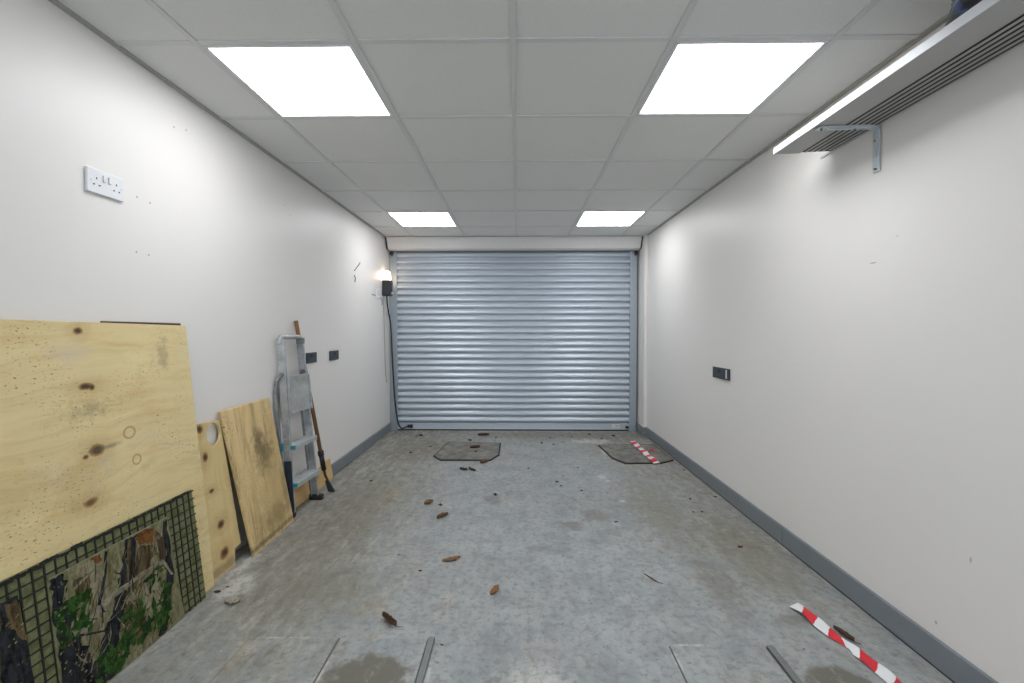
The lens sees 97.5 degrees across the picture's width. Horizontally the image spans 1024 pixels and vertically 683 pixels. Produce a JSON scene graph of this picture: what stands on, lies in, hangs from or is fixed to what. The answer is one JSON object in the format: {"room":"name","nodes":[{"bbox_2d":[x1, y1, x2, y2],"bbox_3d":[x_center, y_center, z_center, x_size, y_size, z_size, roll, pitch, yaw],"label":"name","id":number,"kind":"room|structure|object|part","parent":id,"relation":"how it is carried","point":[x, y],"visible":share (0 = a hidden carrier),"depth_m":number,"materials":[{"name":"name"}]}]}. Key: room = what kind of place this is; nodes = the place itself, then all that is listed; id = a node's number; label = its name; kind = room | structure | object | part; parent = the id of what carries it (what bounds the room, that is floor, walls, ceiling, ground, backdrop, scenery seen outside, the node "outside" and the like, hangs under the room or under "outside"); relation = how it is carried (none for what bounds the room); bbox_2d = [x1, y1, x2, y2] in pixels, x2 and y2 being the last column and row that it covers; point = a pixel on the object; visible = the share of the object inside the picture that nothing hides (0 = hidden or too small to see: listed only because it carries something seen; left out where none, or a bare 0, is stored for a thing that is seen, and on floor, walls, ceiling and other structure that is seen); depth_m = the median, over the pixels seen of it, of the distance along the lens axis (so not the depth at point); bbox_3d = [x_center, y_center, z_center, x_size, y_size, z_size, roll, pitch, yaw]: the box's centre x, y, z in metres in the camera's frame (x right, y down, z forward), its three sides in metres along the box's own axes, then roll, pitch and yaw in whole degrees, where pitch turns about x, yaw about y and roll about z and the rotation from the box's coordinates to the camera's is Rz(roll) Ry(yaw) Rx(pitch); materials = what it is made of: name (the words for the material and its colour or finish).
{"room":"garage","nodes":[
{"label":"garage","id":0,"kind":"room"},
{"bbox_2d":[0,0,389,550],"bbox_3d":[-1.570,-0.030,1.550,0.100,2.387,7.860,0,1,1],"label":"wall","id":1,"kind":"structure","parent":0,"point":[210,235],"depth_m":2.05,"materials":[{"name":"beige paint"}]},
{"bbox_2d":[85,166,123,201],"bbox_3d":[-1.510,-0.583,1.669,0.016,0.087,0.149,0,1,1],"label":"wall socket","id":2,"kind":"object","parent":1,"relation":"attached to","point":[98,182],"visible":1,"depth_m":1.66,"materials":[{"name":"white plastic"}]},
{"bbox_2d":[48,0,385,236],"bbox_3d":[-1.512,-1.121,1.387,0.020,0.010,7.585,0,1,1],"label":"trim","id":3,"kind":"structure","parent":1,"relation":"attached to","point":[57,3],"depth_m":2.00,"materials":[{"name":"grey metal"}]},
{"bbox_2d":[306,352,316,363],"bbox_3d":[-1.489,0.121,3.338,0.014,0.078,0.165,0,1,1],"label":"wall socket","id":4,"kind":"object","parent":1,"relation":"attached to","point":[311,357],"visible":0.97,"depth_m":3.33,"materials":[{"name":"black plastic"}]},
{"bbox_2d":[329,350,338,360],"bbox_3d":[-1.484,0.115,3.750,0.014,0.078,0.177,0,1,1],"label":"wall socket","id":5,"kind":"object","parent":1,"relation":"attached to","point":[333,355],"visible":1,"depth_m":3.73,"materials":[{"name":"black plastic"}]},
{"bbox_2d":[331,422,390,474],"bbox_3d":[-1.473,1.041,4.535,0.016,0.098,1.720,0,1,1],"label":"baseboard","id":6,"kind":"structure","parent":1,"relation":"attached to","point":[355,452],"depth_m":4.29,"materials":[{"name":"grey paint"}]},
{"bbox_2d":[376,289,379,298],"bbox_3d":[-1.471,-0.526,4.939,0.008,0.100,0.120,0,1,1],"label":"wall plate","id":7,"kind":"object","parent":1,"relation":"attached to","point":[377,290],"visible":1,"depth_m":4.92,"materials":[{"name":"white plastic"}]},
{"bbox_2d":[383,296,386,382],"bbox_3d":[-1.463,-0.020,5.170,0.015,1.000,0.110,0,1,-2],"label":"cable","id":8,"kind":"object","parent":1,"relation":"attached to","point":[383,296],"visible":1,"depth_m":5.16,"materials":[{"name":"white plastic"}]},
{"bbox_2d":[382,271,392,295],"bbox_3d":[-1.419,-0.663,5.135,0.104,0.286,0.120,0,1,1],"label":"wall lamp","id":9,"kind":"object","parent":1,"relation":"attached to","point":[387,284],"visible":1,"depth_m":5.08,"materials":[{"name":"black plastic"}]},
{"bbox_2d":[386,296,406,428],"bbox_3d":[-1.395,0.263,5.308,0.128,1.577,0.306,1,2,35],"label":"cable","id":10,"kind":"object","parent":9,"relation":"hanging from","point":[386,296],"visible":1,"depth_m":5.35,"materials":[{"name":"black rubber"}]},
{"bbox_2d":[58,0,951,236],"bbox_3d":[0.013,-1.173,1.553,3.266,0.101,8.160,0,1,1],"label":"ceiling","id":11,"kind":"structure","parent":0,"point":[511,118],"depth_m":2.04,"materials":[{"name":"tile"}]},
{"bbox_2d":[202,44,392,117],"bbox_3d":[-0.892,-1.135,1.994,0.574,0.006,0.574,0,1,1],"label":"recessed light","id":12,"kind":"object","parent":11,"relation":"in","point":[313,80],"visible":1,"depth_m":1.94,"materials":[{"name":"white plastic"}]},
{"bbox_2d":[387,212,456,226],"bbox_3d":[-0.860,-1.191,4.393,0.574,0.006,0.574,0,1,1],"label":"recessed light","id":13,"kind":"object","parent":11,"relation":"in","point":[405,219],"visible":1,"depth_m":4.38,"materials":[{"name":"white plastic"}]},
{"bbox_2d":[576,211,645,225],"bbox_3d":[0.940,-1.190,4.369,0.574,0.006,0.574,0,1,1],"label":"recessed light","id":14,"kind":"object","parent":11,"relation":"in","point":[592,218],"visible":1,"depth_m":4.34,"materials":[{"name":"white plastic"}]},
{"bbox_2d":[636,40,829,114],"bbox_3d":[0.908,-1.134,1.970,0.574,0.006,0.574,0,1,1],"label":"recessed light","id":15,"kind":"object","parent":11,"relation":"in","point":[696,77],"visible":1,"depth_m":1.91,"materials":[{"name":"white plastic"}]},
{"bbox_2d":[396,250,634,422],"bbox_3d":[0.102,-0.123,5.533,3.340,2.387,0.150,0,1,1],"label":"wall","id":16,"kind":"structure","parent":0,"point":[569,250],"depth_m":5.43,"materials":[{"name":"beige paint"}]},
{"bbox_2d":[385,236,642,430],"bbox_3d":[0.018,-0.067,5.318,2.974,2.285,0.264,0,1,1],"label":"door","id":17,"kind":"structure","parent":16,"relation":"in","point":[518,341],"depth_m":5.39,"materials":[{"name":"silver metal"}]},
{"bbox_3d":[-1.422,-0.002,5.428,0.090,2.150,0.085,0,1,1],"label":"guide rail","id":18,"kind":"part","parent":17,"relation":"part of","materials":[{"name":"grey metal"}]},
{"bbox_3d":[1.446,-0.001,5.391,0.086,2.150,0.085,0,1,1],"label":"guide rail","id":19,"kind":"part","parent":17,"relation":"part of","materials":[{"name":"grey metal"}]},
{"bbox_2d":[108,422,952,682],"bbox_3d":[0.015,1.207,1.709,3.266,0.106,8.360,0,1,1],"label":"floor","id":20,"kind":"structure","parent":0,"point":[574,601],"depth_m":2.09,"materials":[{"name":"grey paint"}]},
{"bbox_2d":[0,490,205,682],"bbox_3d":[-1.409,0.916,1.454,0.065,0.502,1.128,0,1,1],"label":"panel","id":21,"kind":"object","parent":20,"relation":"on","point":[85,612],"visible":1,"depth_m":1.54,"materials":[{"name":"fabric"}]},
{"bbox_2d":[0,599,28,682],"bbox_3d":[-1.403,0.954,1.114,0.003,0.433,0.425,-5,1,1],"label":"print","id":22,"kind":"object","parent":21,"relation":"attached to","point":[13,612],"depth_m":1.28},
{"bbox_3d":[-1.405,0.954,1.117,0.003,0.441,0.412,-5,1,1],"label":"printed panel","id":23,"kind":"part","parent":21,"relation":"part of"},
{"bbox_2d":[49,517,174,682],"bbox_3d":[-1.396,0.940,1.613,0.003,0.438,0.477,-5,1,1],"label":"print","id":24,"kind":"object","parent":21,"relation":"attached to","point":[77,664],"depth_m":1.56},
{"bbox_3d":[-1.398,0.942,1.629,0.003,0.441,0.504,-5,1,1],"label":"printed panel","id":25,"kind":"part","parent":21,"relation":"part of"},
{"bbox_2d":[0,319,213,591],"bbox_3d":[-1.459,0.546,1.343,0.092,1.246,1.522,0,1,1],"label":"plywood sheet","id":26,"kind":"object","parent":20,"relation":"on","point":[98,427],"visible":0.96,"depth_m":1.55,"materials":[{"name":"beige wood"}]},
{"bbox_2d":[100,321,180,324],"bbox_3d":[-1.481,0.539,1.841,0.059,1.237,0.417,0,1,1],"label":"sheet","id":27,"kind":"object","parent":20,"relation":"on","point":[100,321],"visible":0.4,"depth_m":1.82,"materials":[{"name":"beige wood"}]},
{"bbox_2d":[196,420,240,581],"bbox_3d":[-1.463,0.767,2.209,0.087,0.765,0.293,0,1,1],"label":"plywood offcut","id":28,"kind":"object","parent":20,"relation":"on","point":[222,520],"visible":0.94,"depth_m":2.22,"materials":[{"name":"beige wood"}]},
{"bbox_2d":[224,595,244,603],"bbox_3d":[-1.232,1.145,1.990,0.069,0.016,0.062,1,1,24],"label":"leaf","id":29,"kind":"object","parent":20,"relation":"on","point":[231,599],"visible":1,"depth_m":1.99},
{"bbox_2d":[218,398,293,555],"bbox_3d":[-1.437,0.745,2.561,0.126,0.794,0.541,0,1,-1],"label":"plywood board","id":30,"kind":"object","parent":20,"relation":"on","point":[249,432],"visible":1,"depth_m":2.52,"materials":[{"name":"beige wood"}]},
{"bbox_2d":[273,335,323,517],"bbox_3d":[-1.424,0.541,3.013,0.147,1.177,0.400,0,1,1],"label":"stepladder","id":31,"kind":"object","parent":20,"relation":"on","point":[295,391],"visible":0.94,"depth_m":2.91,"materials":[{"name":"metal"}]},
{"bbox_3d":[-1.470,0.653,2.849,0.060,0.903,0.058,0,1,1],"label":"leg","id":32,"kind":"part","parent":31,"relation":"part of","materials":[{"name":"metal"}]},
{"bbox_3d":[-1.437,0.552,2.857,0.046,1.139,0.099,1,2,41],"label":"rail","id":33,"kind":"part","parent":31,"relation":"part of","materials":[{"name":"metal"}]},
{"bbox_3d":[-1.400,0.342,2.978,0.018,0.248,0.284,0,1,3],"label":"platform frame","id":34,"kind":"part","parent":31,"relation":"part of","materials":[{"name":"metal"}]},
{"bbox_3d":[-1.455,0.646,3.156,0.061,0.903,0.111,0,1,8],"label":"leg","id":35,"kind":"part","parent":31,"relation":"part of","materials":[{"name":"metal"}]},
{"bbox_3d":[-1.423,0.547,3.130,0.049,1.138,0.153,1,1,25],"label":"rail","id":36,"kind":"part","parent":31,"relation":"part of","materials":[{"name":"metal"}]},
{"bbox_2d":[294,459,332,507],"bbox_3d":[-1.480,1.043,3.256,0.029,0.165,0.822,0,1,1],"label":"plank","id":37,"kind":"object","parent":20,"relation":"on","point":[302,492],"visible":0.39,"depth_m":3.24,"materials":[{"name":"beige wood"}]},
{"bbox_2d":[294,320,334,491],"bbox_3d":[-1.418,0.488,3.219,0.058,1.271,0.315,1,2,31],"label":"pole","id":38,"kind":"object","parent":20,"relation":"on","point":[330,488],"visible":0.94,"depth_m":3.26,"materials":[{"name":"brown wood"},{"name":"black plastic"}]},
{"bbox_3d":[-1.351,1.072,3.335,0.069,0.097,0.025,-1,1,-23],"label":"blade","id":39,"kind":"part","parent":38,"relation":"part of","materials":[{"name":"black metal"}]},
{"bbox_2d":[382,611,401,626],"bbox_3d":[-0.497,1.143,1.839,0.122,0.027,0.030,1,2,39],"label":"leaf","id":40,"kind":"object","parent":20,"relation":"on","point":[388,618],"visible":1,"depth_m":1.85,"materials":[{"name":"brown plant"}]},
{"bbox_2d":[416,637,434,682],"bbox_3d":[-0.317,1.161,1.364,0.024,0.014,0.760,0,1,1],"label":"metal strip","id":41,"kind":"object","parent":20,"relation":"on","point":[425,660],"visible":1,"depth_m":1.62,"materials":[{"name":"grey metal"}]},
{"bbox_2d":[424,499,433,504],"bbox_3d":[-0.579,1.115,3.129,0.043,0.022,0.081,0,1,16],"label":"leaf","id":42,"kind":"object","parent":20,"relation":"on","point":[428,501],"visible":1,"depth_m":3.13,"materials":[{"name":"brown plant"}]},
{"bbox_2d":[437,512,447,517],"bbox_3d":[-0.445,1.121,2.905,0.108,0.021,0.041,-1,2,-44],"label":"leaf","id":43,"kind":"object","parent":20,"relation":"on","point":[444,513],"visible":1,"depth_m":2.90,"materials":[{"name":"brown plant"}]},
{"bbox_2d":[442,556,460,560],"bbox_3d":[-0.306,1.138,2.354,0.120,0.012,0.039,-1,2,-28],"label":"leaf","id":44,"kind":"object","parent":20,"relation":"on","point":[453,557],"visible":1,"depth_m":2.36,"materials":[{"name":"brown plant"}]},
{"bbox_2d":[433,442,500,460],"bbox_3d":[-0.434,1.089,4.482,0.631,0.012,0.675,0,1,1],"label":"lid","id":45,"kind":"object","parent":20,"relation":"on","point":[451,451],"visible":1,"depth_m":4.39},
{"bbox_2d":[490,584,498,594],"bbox_3d":[-0.074,1.143,2.073,0.037,0.016,0.090,1,2,30],"label":"leaf","id":46,"kind":"object","parent":20,"relation":"on","point":[495,588],"visible":1,"depth_m":2.07,"materials":[{"name":"brown plant"}]},
{"bbox_2d":[598,444,673,463],"bbox_3d":[1.196,1.092,4.378,0.600,0.012,0.679,0,1,1],"label":"lid","id":47,"kind":"object","parent":20,"relation":"on","point":[625,453],"visible":1,"depth_m":4.32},
{"bbox_2d":[630,441,659,462],"bbox_3d":[1.292,1.076,4.415,0.064,0.015,0.790,0,1,0],"label":"tape","id":48,"kind":"object","parent":47,"relation":"on","point":[645,452],"visible":1,"depth_m":4.36,"materials":[{"name":"plastic"}]},
{"bbox_2d":[766,645,802,682],"bbox_3d":[0.968,1.162,1.318,0.024,0.014,0.760,0,1,1],"label":"metal strip","id":49,"kind":"object","parent":20,"relation":"on","point":[770,648],"visible":1,"depth_m":1.60,"materials":[{"name":"grey metal"}]},
{"bbox_2d":[789,603,901,682],"bbox_3d":[1.296,1.153,1.508,0.070,0.020,0.912,0,1,-9],"label":"tape","id":50,"kind":"object","parent":20,"relation":"on","point":[880,670],"visible":1,"depth_m":1.69,"materials":[{"name":"red plastic"}]},
{"bbox_2d":[833,625,860,643],"bbox_3d":[1.309,1.148,1.757,0.024,0.020,0.099,0,1,-19],"label":"leaf","id":51,"kind":"object","parent":20,"relation":"on","point":[841,631],"visible":1,"depth_m":1.77,"materials":[{"name":"brown plant"}]},
{"bbox_2d":[647,22,1023,682],"bbox_3d":[1.570,-0.029,1.509,0.100,2.387,7.861,0,1,0],"label":"wall","id":52,"kind":"structure","parent":0,"point":[867,326],"depth_m":1.86,"materials":[{"name":"beige paint"}]},
{"bbox_2d":[636,235,647,429],"bbox_3d":[1.526,-0.067,5.275,0.040,2.287,0.330,0,1,1],"label":"trim","id":53,"kind":"structure","parent":52,"relation":"attached to","point":[642,256],"depth_m":5.18,"materials":[{"name":"beige paint"}]},
{"bbox_2d":[713,366,729,380],"bbox_3d":[1.524,0.231,3.256,0.014,0.082,0.254,0,1,0],"label":"wall socket","id":54,"kind":"object","parent":52,"relation":"attached to","point":[721,373],"visible":1,"depth_m":3.25,"materials":[{"name":"black plastic"}]},
{"bbox_2d":[647,13,948,234],"bbox_3d":[1.509,-1.119,1.315,0.020,0.010,7.520,0,1,0],"label":"trim","id":55,"kind":"structure","parent":52,"relation":"attached to","point":[943,20],"depth_m":2.10,"materials":[{"name":"grey metal"}]},
{"bbox_2d":[637,423,997,682],"bbox_3d":[1.492,1.114,1.482,0.057,0.104,7.750,0,1,0],"label":"baseboard","id":56,"kind":"structure","parent":52,"relation":"attached to","point":[947,661],"depth_m":1.99,"materials":[{"name":"grey paint"}]},
{"bbox_2d":[773,0,1023,172],"bbox_3d":[1.380,-0.801,1.214,0.278,0.222,2.000,0,1,1],"label":"wall shelf","id":57,"kind":"object","parent":52,"relation":"attached to","point":[989,29],"visible":1,"depth_m":1.50,"materials":[{"name":"white plastic"}]},
{"bbox_2d":[945,0,981,25],"bbox_3d":[1.352,-0.990,1.161,0.210,0.160,0.428,0,1,1],"label":"bundle","id":58,"kind":"object","parent":57,"relation":"on","point":[958,7],"visible":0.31,"depth_m":1.28,"materials":[{"name":"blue fabric"}]}
]}

